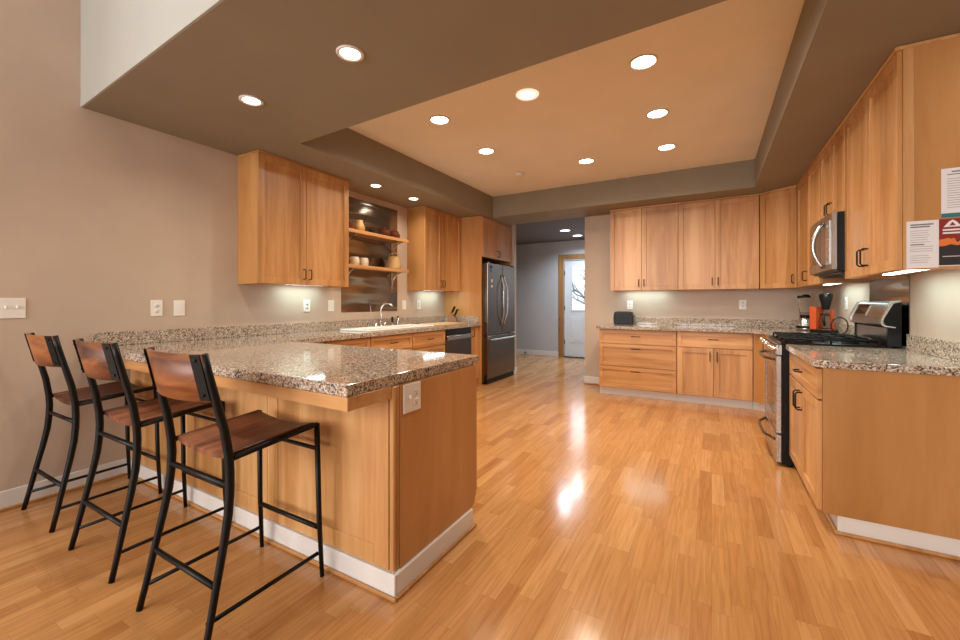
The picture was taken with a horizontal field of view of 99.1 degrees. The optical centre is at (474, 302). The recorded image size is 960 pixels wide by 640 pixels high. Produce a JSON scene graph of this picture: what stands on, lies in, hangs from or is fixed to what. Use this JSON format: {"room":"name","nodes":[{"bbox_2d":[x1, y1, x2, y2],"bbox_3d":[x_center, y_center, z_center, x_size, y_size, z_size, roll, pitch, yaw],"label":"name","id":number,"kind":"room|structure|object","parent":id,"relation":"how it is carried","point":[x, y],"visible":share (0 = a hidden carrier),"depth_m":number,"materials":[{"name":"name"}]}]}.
{"room":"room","nodes":[
{"label":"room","id":0,"kind":"room"},
{"bbox_2d":[81,0,223,107],"bbox_3d":[1.401,-2.335,0.184,9.467,2.086,0.011,0,0,32],"label":"wall","id":1,"kind":"structure","parent":0,"point":[117,36],"depth_m":2.31,"materials":[{"name":"paint"}]},
{"bbox_2d":[0,0,444,490],"bbox_3d":[-1.829,-1.078,4.196,0.150,4.600,7.230,0,0,30],"label":"wall","id":2,"kind":"structure","parent":0,"point":[103,217],"depth_m":2.73,"materials":[{"name":"beige paint"}]},
{"bbox_2d":[0,298,25,318],"bbox_3d":[-2.753,0.034,2.432,0.017,0.122,0.118,0,0,30],"label":"light switch","id":3,"kind":"object","parent":2,"relation":"attached to","point":[9,307],"visible":1,"depth_m":2.44,"materials":[{"name":"white plastic"}]},
{"bbox_2d":[0,458,126,511],"bbox_3d":[-2.975,1.164,2.036,0.030,0.114,2.024,0,0,30],"label":"baseboard","id":4,"kind":"structure","parent":2,"relation":"attached to","point":[12,498],"depth_m":2.58,"materials":[{"name":"white paint"}]},
{"bbox_2d":[151,300,162,315],"bbox_3d":[-2.388,0.042,3.071,0.009,0.122,0.076,0,0,30],"label":"outlet","id":5,"kind":"object","parent":2,"relation":"attached to","point":[156,305],"visible":1,"depth_m":3.07,"materials":[{"name":"white plastic"}]},
{"bbox_2d":[174,300,184,315],"bbox_3d":[-2.312,0.044,3.202,0.009,0.122,0.078,0,0,30],"label":"light switch","id":6,"kind":"object","parent":2,"relation":"attached to","point":[179,305],"visible":1,"depth_m":3.20,"materials":[{"name":"white plastic"}]},
{"bbox_2d":[92,316,444,344],"bbox_3d":[-1.516,0.252,4.566,0.020,0.096,4.204,0,0,30],"label":"backsplash","id":7,"kind":"structure","parent":2,"relation":"attached to","point":[183,334],"depth_m":3.54,"materials":[{"name":"stone"}]},
{"bbox_2d":[237,149,349,287],"bbox_3d":[-1.689,-0.727,3.943,0.342,1.127,1.005,0,0,30],"label":"upper cabinet","id":8,"kind":"object","parent":2,"relation":"attached to","point":[293,217],"visible":1,"depth_m":3.71,"materials":[{"name":"brown wood"}]},
{"bbox_2d":[303,300,309,311],"bbox_3d":[-1.728,0.034,4.210,0.009,0.124,0.080,0,0,30],"label":"outlet","id":9,"kind":"object","parent":2,"relation":"attached to","point":[306,303],"visible":1,"depth_m":4.20,"materials":[{"name":"white plastic"}]},
{"bbox_2d":[328,300,333,310],"bbox_3d":[-1.573,0.036,4.478,0.009,0.122,0.080,0,0,30],"label":"light switch","id":10,"kind":"object","parent":2,"relation":"attached to","point":[330,302],"visible":1,"depth_m":4.47,"materials":[{"name":"white plastic"}]},
{"bbox_2d":[341,197,396,311],"bbox_3d":[-1.266,-0.554,5.013,0.005,1.328,0.946,0,0,30],"label":"sheet","id":11,"kind":"object","parent":2,"relation":"attached to","point":[368,290],"visible":0.71,"depth_m":4.98,"materials":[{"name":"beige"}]},
{"bbox_2d":[349,228,408,255],"bbox_3d":[-1.208,-0.677,4.850,0.256,0.242,1.015,0,0,30],"label":"wall shelf","id":12,"kind":"object","parent":11,"relation":"attached to","point":[353,232],"visible":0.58,"depth_m":4.87,"materials":[{"name":"brown wood"}]},
{"bbox_2d":[349,220,353,228],"bbox_3d":[-1.400,-0.857,4.588,0.092,0.120,0.091,0,0,30],"label":"jar","id":13,"kind":"object","parent":12,"relation":"on","point":[351,225],"visible":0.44,"depth_m":4.56,"materials":[{"name":"brown ceramic"}]},
{"bbox_2d":[354,220,364,230],"bbox_3d":[-1.323,-0.867,4.677,0.139,0.140,0.124,0,0,35],"label":"jug","id":14,"kind":"object","parent":12,"relation":"on","point":[359,225],"visible":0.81,"depth_m":4.63,"materials":[{"name":"brown"}]},
{"bbox_2d":[379,227,389,235],"bbox_3d":[-1.108,-0.863,5.032,0.140,0.132,0.139,0,0,30],"label":"lidded pot","id":15,"kind":"object","parent":12,"relation":"on","point":[384,231],"visible":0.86,"depth_m":4.98,"materials":[{"name":"brown ceramic"}]},
{"bbox_2d":[390,229,399,237],"bbox_3d":[-1.021,-0.863,5.184,0.151,0.132,0.150,0,0,30],"label":"lidded pot","id":16,"kind":"object","parent":12,"relation":"on","point":[393,233],"visible":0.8,"depth_m":5.13,"materials":[{"name":"brown ceramic"}]},
{"bbox_2d":[349,264,408,288],"bbox_3d":[-1.208,-0.293,4.850,0.256,0.242,1.015,0,0,30],"label":"wall shelf","id":17,"kind":"object","parent":11,"relation":"attached to","point":[353,266],"visible":0.71,"depth_m":4.87,"materials":[{"name":"brown wood"}]},
{"bbox_2d":[350,256,359,264],"bbox_3d":[-1.350,-0.463,4.594,0.108,0.100,0.107,0,0,30],"label":"cup","id":18,"kind":"object","parent":17,"relation":"on","point":[353,260],"visible":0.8,"depth_m":4.55,"materials":[{"name":"beige ceramic"}]},
{"bbox_2d":[359,258,368,265],"bbox_3d":[-1.280,-0.463,4.715,0.108,0.100,0.107,0,0,30],"label":"cup","id":19,"kind":"object","parent":17,"relation":"on","point":[363,261],"visible":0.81,"depth_m":4.67,"materials":[{"name":"beige ceramic"}]},
{"bbox_2d":[386,252,400,268],"bbox_3d":[-1.022,-0.523,5.161,0.184,0.220,0.183,0,0,13],"label":"woven basket","id":20,"kind":"object","parent":17,"relation":"on","point":[393,262],"visible":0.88,"depth_m":5.09,"materials":[{"name":"wicker"}]},
{"bbox_2d":[402,300,405,308],"bbox_3d":[-0.956,0.032,5.545,0.009,0.122,0.080,0,0,30],"label":"light switch","id":21,"kind":"object","parent":2,"relation":"attached to","point":[403,301],"visible":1,"depth_m":5.54,"materials":[{"name":"white plastic"}]},
{"bbox_2d":[417,301,420,308],"bbox_3d":[-0.797,0.032,5.819,0.009,0.122,0.080,0,0,30],"label":"outlet","id":22,"kind":"object","parent":2,"relation":"attached to","point":[418,302],"visible":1,"depth_m":5.82,"materials":[{"name":"white plastic"}]},
{"bbox_2d":[407,206,460,291],"bbox_3d":[-0.552,-0.727,5.907,0.342,1.127,0.908,0,0,30],"label":"upper cabinet","id":23,"kind":"object","parent":2,"relation":"attached to","point":[433,235],"visible":1,"depth_m":5.62,"materials":[{"name":"brown wood"}]},
{"bbox_2d":[445,316,477,322],"bbox_3d":[-0.204,0.252,6.223,0.588,0.096,0.020,0,0,30],"label":"backsplash","id":24,"kind":"structure","parent":2,"relation":"attached to","point":[469,319],"depth_m":6.17,"materials":[{"name":"stone"}]},
{"bbox_2d":[0,354,959,639],"bbox_3d":[0.894,1.282,2.342,12.800,0.120,13.150,0,0,30],"label":"floor","id":25,"kind":"structure","parent":0,"point":[597,515],"depth_m":1.95,"materials":[{"name":"brown wood"}]},
{"bbox_2d":[21,332,161,532],"bbox_3d":[-2.336,0.700,2.503,0.499,1.046,0.542,0,0,30],"label":"bar stool","id":26,"kind":"object","parent":25,"relation":"on","point":[47,351],"visible":0.91,"depth_m":2.40,"materials":[{"name":"black metal"}]},
{"bbox_2d":[68,338,224,583],"bbox_3d":[-1.671,0.700,2.111,0.499,1.046,0.542,0,0,30],"label":"bar stool","id":27,"kind":"object","parent":25,"relation":"on","point":[101,361],"visible":0.88,"depth_m":1.98,"materials":[{"name":"black metal"}]},
{"bbox_2d":[136,347,323,639],"bbox_3d":[-1.006,0.700,1.712,0.499,1.046,0.542,0,0,30],"label":"bar stool","id":28,"kind":"object","parent":25,"relation":"on","point":[185,377],"visible":1,"depth_m":1.62,"materials":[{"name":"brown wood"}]},
{"bbox_2d":[123,360,476,602],"bbox_3d":[-1.279,0.785,2.499,2.498,0.873,0.925,0,0,30],"label":"base cabinet","id":29,"kind":"object","parent":25,"relation":"on","point":[398,489],"visible":0.59,"depth_m":1.92,"materials":[{"name":"brown wood"}]},
{"bbox_2d":[92,316,480,396],"bbox_3d":[-0.469,0.275,3.940,2.459,0.144,4.238,0,0,30],"label":"countertop","id":30,"kind":"structure","parent":29,"relation":"on","point":[289,355],"depth_m":2.46,"materials":[{"name":"beige stone"}]},
{"bbox_2d":[374,302,392,325],"bbox_3d":[-1.091,0.149,5.019,0.198,0.302,0.352,0,0,16],"label":"faucet","id":31,"kind":"object","parent":30,"relation":"on","point":[380,322],"visible":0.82,"depth_m":5.03,"materials":[{"name":"silver metal"}]},
{"bbox_2d":[340,324,433,331],"bbox_3d":[-0.980,0.290,4.785,0.420,0.020,1.140,0,0,30],"label":"sink","id":32,"kind":"object","parent":30,"relation":"in","point":[401,326],"visible":0.99,"depth_m":4.68,"materials":[{"name":"white ceramic"}]},
{"bbox_2d":[396,316,399,324],"bbox_3d":[-0.997,0.237,5.314,0.050,0.127,0.049,0,0,30],"label":"soap bottle","id":33,"kind":"object","parent":30,"relation":"on","point":[397,319],"visible":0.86,"depth_m":5.30,"materials":[{"name":"silver metal"}]},
{"bbox_2d":[423,322,466,325],"bbox_3d":[-0.430,0.292,5.645,0.380,0.017,0.620,0,0,30],"label":"cutting board","id":34,"kind":"object","parent":30,"relation":"on","point":[437,323],"visible":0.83,"depth_m":5.54,"materials":[{"name":"brown wood"}]},
{"bbox_2d":[448,306,457,321],"bbox_3d":[-0.324,0.177,6.123,0.148,0.246,0.100,0,0,7],"label":"knife block","id":35,"kind":"object","parent":30,"relation":"on","point":[451,317],"visible":0.98,"depth_m":6.08,"materials":[{"name":"brown wood"}]},
{"bbox_2d":[403,381,420,413],"bbox_3d":[-0.269,0.414,1.786,0.017,0.124,0.118,0,0,30],"label":"outlet","id":36,"kind":"object","parent":29,"relation":"attached to","point":[412,391],"visible":1,"depth_m":1.78,"materials":[{"name":"white plastic"}]},
{"bbox_2d":[317,337,369,346],"bbox_3d":[-1.546,0.785,3.887,0.647,0.872,0.959,0,0,30],"label":"base cabinet","id":37,"kind":"object","parent":25,"relation":"on","point":[362,342],"visible":0.09,"depth_m":3.96,"materials":[{"name":"brown wood"}]},
{"bbox_2d":[369,333,411,349],"bbox_3d":[-1.136,0.785,4.595,0.647,0.872,0.671,0,0,30],"label":"base cabinet","id":38,"kind":"object","parent":25,"relation":"on","point":[398,341],"visible":0.24,"depth_m":4.46,"materials":[{"name":"brown wood"}]},
{"bbox_2d":[412,330,444,352],"bbox_3d":[-0.798,0.785,5.179,0.647,0.872,0.673,0,0,30],"label":"base cabinet","id":39,"kind":"object","parent":25,"relation":"on","point":[430,341],"visible":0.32,"depth_m":5.04,"materials":[{"name":"brown wood"}]},
{"bbox_2d":[444,327,471,354],"bbox_3d":[-0.454,0.786,5.753,0.610,0.869,0.648,0,0,30],"label":"dishwasher","id":40,"kind":"object","parent":25,"relation":"on","point":[457,340],"visible":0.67,"depth_m":5.59,"materials":[{"name":"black metal"}]},
{"bbox_2d":[470,326,477,377],"bbox_3d":[-0.243,0.785,6.136,0.647,0.872,0.213,0,0,30],"label":"base cabinet","id":41,"kind":"object","parent":25,"relation":"on","point":[474,330],"visible":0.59,"depth_m":6.00,"materials":[{"name":"brown wood"}]},
{"bbox_2d":[445,216,510,384],"bbox_3d":[0.093,-0.035,6.653,0.713,2.511,1.019,0,0,30],"label":"surround","id":42,"kind":"object","parent":25,"relation":"on","point":[483,238],"visible":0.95,"depth_m":6.19,"materials":[{"name":"brown wood"}]},
{"bbox_2d":[482,261,516,383],"bbox_3d":[0.157,0.304,6.617,0.802,1.834,0.954,0,0,30],"label":"refrigerator","id":43,"kind":"object","parent":25,"relation":"on","point":[498,301],"visible":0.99,"depth_m":6.31,"materials":[{"name":"silver metal"}]},
{"bbox_2d":[599,329,676,400],"bbox_3d":[2.210,0.785,5.490,0.934,0.872,0.647,0,0,30],"label":"base cabinet","id":44,"kind":"object","parent":25,"relation":"on","point":[636,363],"visible":0.98,"depth_m":5.24,"materials":[{"name":"brown wood"}]},
{"bbox_2d":[677,331,752,408],"bbox_3d":[2.951,0.785,5.061,0.775,0.872,0.647,0,0,30],"label":"base cabinet","id":45,"kind":"object","parent":25,"relation":"on","point":[714,368],"visible":0.98,"depth_m":4.82,"materials":[{"name":"brown wood"}]},
{"bbox_2d":[753,334,767,411],"bbox_3d":[3.350,0.785,4.258,0.714,0.872,1.638,0,0,30],"label":"base cabinet","id":46,"kind":"object","parent":25,"relation":"on","point":[758,361],"visible":0.08,"depth_m":4.58,"materials":[{"name":"brown wood"}]},
{"bbox_2d":[597,317,853,337],"bbox_3d":[2.594,0.277,4.691,2.459,0.140,1.647,0,0,30],"label":"countertop","id":47,"kind":"structure","parent":46,"relation":"on","point":[766,327],"depth_m":5.10,"materials":[{"name":"beige stone"}]},
{"bbox_2d":[613,311,641,324],"bbox_3d":[2.125,0.215,5.685,0.362,0.183,0.165,0,0,27],"label":"toaster","id":48,"kind":"object","parent":47,"relation":"on","point":[620,317],"visible":1,"depth_m":5.64,"materials":[{"name":"black plastic"}]},
{"bbox_2d":[791,294,810,330],"bbox_3d":[3.691,0.108,4.564,0.189,0.398,0.183,0,0,4],"label":"blender","id":49,"kind":"object","parent":47,"relation":"on","point":[804,301],"visible":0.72,"depth_m":4.52,"materials":[{"name":"silver metal"}]},
{"bbox_2d":[791,298,810,314],"bbox_3d":[3.673,0.041,4.576,0.201,0.188,0.154,0,0,30],"label":"jar","id":50,"kind":"object","parent":49,"relation":"on","point":[804,304],"depth_m":4.53,"materials":[{"name":"clear glass"}]},
{"bbox_2d":[810,293,838,332],"bbox_3d":[3.520,0.106,4.141,0.164,0.402,0.188,0,0,-17],"label":"coffee maker","id":51,"kind":"object","parent":47,"relation":"on","point":[820,322],"visible":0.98,"depth_m":4.12,"materials":[{"name":"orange plastic"}]},
{"bbox_2d":[819,294,832,309],"bbox_3d":[3.533,-0.005,4.118,0.111,0.155,0.112,0,0,-17],"label":"basket","id":52,"kind":"object","parent":51,"relation":"on","point":[825,300],"depth_m":4.09,"materials":[{"name":"black plastic"}]},
{"bbox_2d":[831,317,848,333],"bbox_3d":[3.453,0.219,3.859,0.311,0.175,0.117,0,0,-43],"label":"power cord","id":53,"kind":"object","parent":47,"relation":"on","point":[836,317],"visible":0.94,"depth_m":3.79,"materials":[{"name":"black plastic"}]},
{"bbox_2d":[758,300,901,466],"bbox_3d":[2.702,0.602,3.234,0.752,1.238,0.755,0,0,30],"label":"gas range","id":54,"kind":"object","parent":25,"relation":"on","point":[877,324],"visible":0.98,"depth_m":3.04,"materials":[{"name":"silver metal"}]},
{"bbox_2d":[769,335,891,348],"bbox_3d":[2.727,0.306,3.219,0.605,0.020,0.755,0,0,30],"label":"cooktop","id":55,"kind":"object","parent":54,"relation":"in","point":[779,342],"depth_m":2.96,"materials":[{"name":"black metal"}]},
{"bbox_2d":[789,352,959,560],"bbox_3d":[2.332,0.785,2.453,0.669,0.872,0.946,0,0,30],"label":"base cabinet","id":56,"kind":"object","parent":25,"relation":"on","point":[878,453],"visible":0.95,"depth_m":2.07,"materials":[{"name":"brown wood"}]},
{"bbox_2d":[786,334,959,375],"bbox_3d":[2.335,0.276,2.440,0.651,0.142,0.962,0,0,30],"label":"countertop","id":57,"kind":"structure","parent":56,"relation":"on","point":[923,354],"depth_m":2.25,"materials":[{"name":"beige stone"}]},
{"bbox_2d":[508,224,515,366],"bbox_3d":[0.315,-0.078,7.196,0.855,2.600,0.108,0,0,30],"label":"wall","id":58,"kind":"structure","parent":0,"point":[513,227],"depth_m":6.97,"materials":[{"name":"beige paint"}]},
{"bbox_2d":[83,0,959,224],"bbox_3d":[2.691,-1.598,2.413,9.460,0.611,5.494,0,0,30],"label":"ceiling","id":59,"kind":"structure","parent":0,"point":[281,53],"depth_m":2.33,"materials":[{"name":"beige paint"}]},
{"bbox_2d":[239,95,263,105],"bbox_3d":[-1.427,-1.288,2.611,0.140,0.008,0.140,0,0,30],"label":"recessed light","id":60,"kind":"object","parent":59,"relation":"in","point":[250,100],"visible":1,"depth_m":2.61,"materials":[{"name":"white glass"}]},
{"bbox_2d":[336,45,363,61],"bbox_3d":[-0.646,-1.288,2.118,0.140,0.008,0.140,0,0,30],"label":"recessed light","id":61,"kind":"object","parent":59,"relation":"in","point":[350,53],"visible":1,"depth_m":2.12,"materials":[{"name":"white glass"}]},
{"bbox_2d":[370,184,381,187],"bbox_3d":[-1.091,-1.288,4.513,0.132,0.008,0.132,0,0,30],"label":"recessed light","id":62,"kind":"object","parent":59,"relation":"in","point":[371,185],"visible":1,"depth_m":4.50,"materials":[{"name":"white glass"}]},
{"bbox_2d":[516,240,584,355],"bbox_3d":[0.983,-0.228,9.842,4.840,2.900,0.120,0,0,30],"label":"wall","id":63,"kind":"structure","parent":0,"point":[536,263],"depth_m":9.46,"materials":[{"name":"grey paint"}]},
{"bbox_2d":[516,349,557,356],"bbox_3d":[0.418,1.164,10.090,3.395,0.114,0.014,0,0,30],"label":"baseboard","id":64,"kind":"structure","parent":63,"relation":"attached to","point":[518,351],"depth_m":9.48,"materials":[{"name":"white paint"}]},
{"bbox_2d":[558,253,584,356],"bbox_3d":[2.458,0.074,8.907,1.310,2.294,0.020,0,0,30],"label":"trim","id":65,"kind":"structure","parent":63,"relation":"attached to","point":[561,258],"depth_m":9.19,"materials":[{"name":"brown wood"}]},
{"bbox_2d":[564,260,584,358],"bbox_3d":[2.424,0.144,8.984,0.939,2.154,0.120,0,0,30],"label":"door","id":66,"kind":"structure","parent":63,"relation":"in","point":[574,272],"depth_m":9.09,"materials":[{"name":"white paint"}]},
{"bbox_2d":[516,217,584,244],"bbox_3d":[0.260,-1.428,8.593,4.840,0.100,2.766,0,0,30],"label":"ceiling","id":67,"kind":"structure","parent":0,"point":[544,231],"depth_m":7.93,"materials":[{"name":"paint"}]},
{"bbox_2d":[348,0,804,196],"bbox_3d":[0.829,-1.653,3.891,3.323,0.100,3.485,0,0,30],"label":"ceiling","id":68,"kind":"structure","parent":0,"point":[717,73],"depth_m":3.45,"materials":[{"name":"beige paint"}]},
{"bbox_2d":[429,115,449,124],"bbox_3d":[-0.308,-1.599,3.585,0.180,0.008,0.180,0,0,30],"label":"recessed light","id":69,"kind":"object","parent":68,"relation":"in","point":[436,119],"visible":1,"depth_m":3.58,"materials":[{"name":"white glass"}]},
{"bbox_2d":[478,148,494,154],"bbox_3d":[0.120,-1.599,4.325,0.180,0.008,0.180,0,0,30],"label":"recessed light","id":70,"kind":"object","parent":68,"relation":"in","point":[485,151],"visible":1,"depth_m":4.33,"materials":[{"name":"white glass"}]},
{"bbox_2d":[514,172,523,176],"bbox_3d":[0.552,-1.583,5.065,0.124,0.040,0.124,0,0,30],"label":"smoke detector","id":71,"kind":"object","parent":68,"relation":"attached to","point":[518,174],"visible":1,"depth_m":5.03,"materials":[{"name":"white paint"}]},
{"bbox_2d":[516,89,538,100],"bbox_3d":[0.404,-1.599,3.149,0.172,0.008,0.172,0,0,30],"label":"recessed light","id":72,"kind":"object","parent":68,"relation":"in","point":[524,94],"visible":1,"depth_m":3.15,"materials":[{"name":"beige glass"}]},
{"bbox_2d":[578,158,594,163],"bbox_3d":[1.261,-1.599,4.630,0.180,0.008,0.180,0,0,30],"label":"recessed light","id":73,"kind":"object","parent":68,"relation":"in","point":[585,160],"visible":1,"depth_m":4.63,"materials":[{"name":"white glass"}]},
{"bbox_2d":[629,53,657,69],"bbox_3d":[1.122,-1.599,2.722,0.180,0.008,0.180,0,0,30],"label":"recessed light","id":74,"kind":"object","parent":68,"relation":"in","point":[644,61],"visible":1,"depth_m":2.71,"materials":[{"name":"white glass"}]},
{"bbox_2d":[646,108,668,118],"bbox_3d":[1.546,-1.599,3.465,0.180,0.008,0.180,0,0,30],"label":"recessed light","id":75,"kind":"object","parent":68,"relation":"in","point":[661,112],"visible":1,"depth_m":3.46,"materials":[{"name":"white glass"}]},
{"bbox_2d":[657,144,675,150],"bbox_3d":[1.976,-1.599,4.217,0.180,0.008,0.180,0,0,30],"label":"recessed light","id":76,"kind":"object","parent":68,"relation":"in","point":[665,147],"visible":1,"depth_m":4.22,"materials":[{"name":"white glass"}]},
{"bbox_2d":[585,214,822,376],"bbox_3d":[2.966,-1.078,5.509,2.935,4.600,0.140,0,0,30],"label":"wall","id":77,"kind":"structure","parent":0,"point":[601,303],"depth_m":5.74,"materials":[{"name":"beige paint"}]},
{"bbox_2d":[584,376,598,384],"bbox_3d":[1.801,1.164,6.086,0.356,0.114,0.028,0,0,30],"label":"baseboard","id":78,"kind":"structure","parent":77,"relation":"attached to","point":[587,379],"depth_m":6.12,"materials":[{"name":"white paint"}]},
{"bbox_2d":[627,301,632,308],"bbox_3d":[2.220,0.035,5.855,0.076,0.122,0.009,0,0,30],"label":"outlet","id":79,"kind":"object","parent":77,"relation":"attached to","point":[629,303],"visible":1,"depth_m":5.85,"materials":[{"name":"white plastic"}]},
{"bbox_2d":[610,202,679,290],"bbox_3d":[2.319,-0.727,5.604,0.859,1.127,0.342,0,0,30],"label":"upper cabinet","id":80,"kind":"object","parent":77,"relation":"attached to","point":[643,239],"visible":0.97,"depth_m":5.48,"materials":[{"name":"brown wood"}]},
{"bbox_2d":[634,317,797,327],"bbox_3d":[3.049,0.257,5.368,2.349,0.100,0.020,0,0,30],"label":"backsplash","id":81,"kind":"structure","parent":77,"relation":"attached to","point":[769,323],"depth_m":5.29,"materials":[{"name":"stone"}]},
{"bbox_2d":[678,194,758,289],"bbox_3d":[3.061,-0.727,5.174,0.870,1.127,0.342,0,0,30],"label":"upper cabinet","id":82,"kind":"object","parent":77,"relation":"attached to","point":[718,238],"visible":1,"depth_m":5.04,"materials":[{"name":"brown wood"}]},
{"bbox_2d":[739,300,745,308],"bbox_3d":[3.390,0.025,5.177,0.078,0.120,0.009,0,0,30],"label":"outlet","id":83,"kind":"object","parent":77,"relation":"attached to","point":[742,303],"visible":1,"depth_m":5.18,"materials":[{"name":"white plastic"}]},
{"bbox_2d":[823,269,959,348],"bbox_3d":[3.139,-1.078,3.027,0.150,4.600,3.984,0,0,30],"label":"wall","id":84,"kind":"structure","parent":0,"point":[934,295],"depth_m":2.44,"materials":[{"name":"beige paint"}]},
{"bbox_2d":[759,185,830,288],"bbox_3d":[3.658,-0.727,4.712,0.637,1.127,0.544,0,0,30],"label":"upper cabinet","id":85,"kind":"object","parent":84,"relation":"attached to","point":[778,207],"visible":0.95,"depth_m":4.67,"materials":[{"name":"brown wood"}]},
{"bbox_2d":[796,154,867,287],"bbox_3d":[3.376,-0.727,3.941,0.352,1.127,1.088,0,0,30],"label":"upper cabinet","id":86,"kind":"object","parent":84,"relation":"attached to","point":[808,186],"visible":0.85,"depth_m":3.99,"materials":[{"name":"brown wood"}]},
{"bbox_2d":[819,121,844,219],"bbox_3d":[2.913,-0.968,3.141,0.352,0.644,0.772,0,0,30],"label":"upper cabinet","id":87,"kind":"object","parent":84,"relation":"attached to","point":[832,155],"visible":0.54,"depth_m":3.16,"materials":[{"name":"brown wood"}]},
{"bbox_2d":[810,211,844,277],"bbox_3d":[2.859,-0.426,3.166,0.470,0.434,0.765,0,0,30],"label":"microwave","id":88,"kind":"object","parent":87,"relation":"attached to","point":[827,236],"visible":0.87,"depth_m":3.00,"materials":[{"name":"silver metal"}]},
{"bbox_2d":[834,322,853,334],"bbox_3d":[3.644,0.257,4.072,0.020,0.100,1.626,0,0,30],"label":"backsplash","id":89,"kind":"structure","parent":84,"relation":"attached to","point":[841,327],"depth_m":3.96,"materials":[{"name":"stone"}]},
{"bbox_2d":[845,297,847,309],"bbox_3d":[3.574,0.007,3.939,0.009,0.122,0.080,0,0,30],"label":"outlet","id":90,"kind":"object","parent":84,"relation":"attached to","point":[846,298],"visible":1,"depth_m":3.92,"materials":[{"name":"white plastic"}]},
{"bbox_2d":[869,275,909,346],"bbox_3d":[3.040,0.057,3.013,0.006,0.470,0.778,0,0,30],"label":"sheet","id":91,"kind":"object","parent":84,"relation":"attached to","point":[888,289],"visible":0.43,"depth_m":2.85,"materials":[{"name":"silver metal"}]},
{"bbox_2d":[843,33,959,278],"bbox_3d":[2.485,-0.727,2.402,0.352,1.127,0.948,0,0,30],"label":"upper cabinet","id":92,"kind":"object","parent":84,"relation":"attached to","point":[903,129],"visible":0.99,"depth_m":2.06,"materials":[{"name":"brown wood"}]},
{"bbox_2d":[882,269,929,274],"bbox_3d":[2.430,-0.181,2.291,0.060,0.020,0.660,0,0,30],"label":"light bar","id":93,"kind":"object","parent":92,"relation":"attached to","point":[904,271],"visible":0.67,"depth_m":2.32,"materials":[{"name":"white plastic"}]},
{"bbox_2d":[906,220,938,267],"bbox_3d":[2.204,-0.287,2.015,0.113,0.233,0.001,0,0,30],"label":"notice sheet","id":94,"kind":"object","parent":92,"relation":"attached to","point":[922,237],"visible":1,"depth_m":2.02,"materials":[{"name":"white paper"}]},
{"bbox_2d":[939,218,959,265],"bbox_3d":[2.324,-0.290,1.945,0.162,0.228,0.002,0,0,30],"label":"leaflet","id":95,"kind":"object","parent":92,"relation":"attached to","point":[949,229],"visible":1,"depth_m":1.97,"materials":[{"name":"red paper"}]},
{"bbox_2d":[941,167,959,217],"bbox_3d":[2.327,-0.528,1.944,0.155,0.236,0.001,0,0,30],"label":"notice sheet","id":96,"kind":"object","parent":92,"relation":"attached to","point":[950,177],"visible":1,"depth_m":1.97,"materials":[{"name":"white paper"}]},
{"bbox_2d":[907,334,959,361],"bbox_3d":[2.601,0.256,2.270,0.020,0.102,0.935,0,0,30],"label":"backsplash","id":97,"kind":"structure","parent":84,"relation":"attached to","point":[946,349],"depth_m":2.34,"materials":[{"name":"stone"}]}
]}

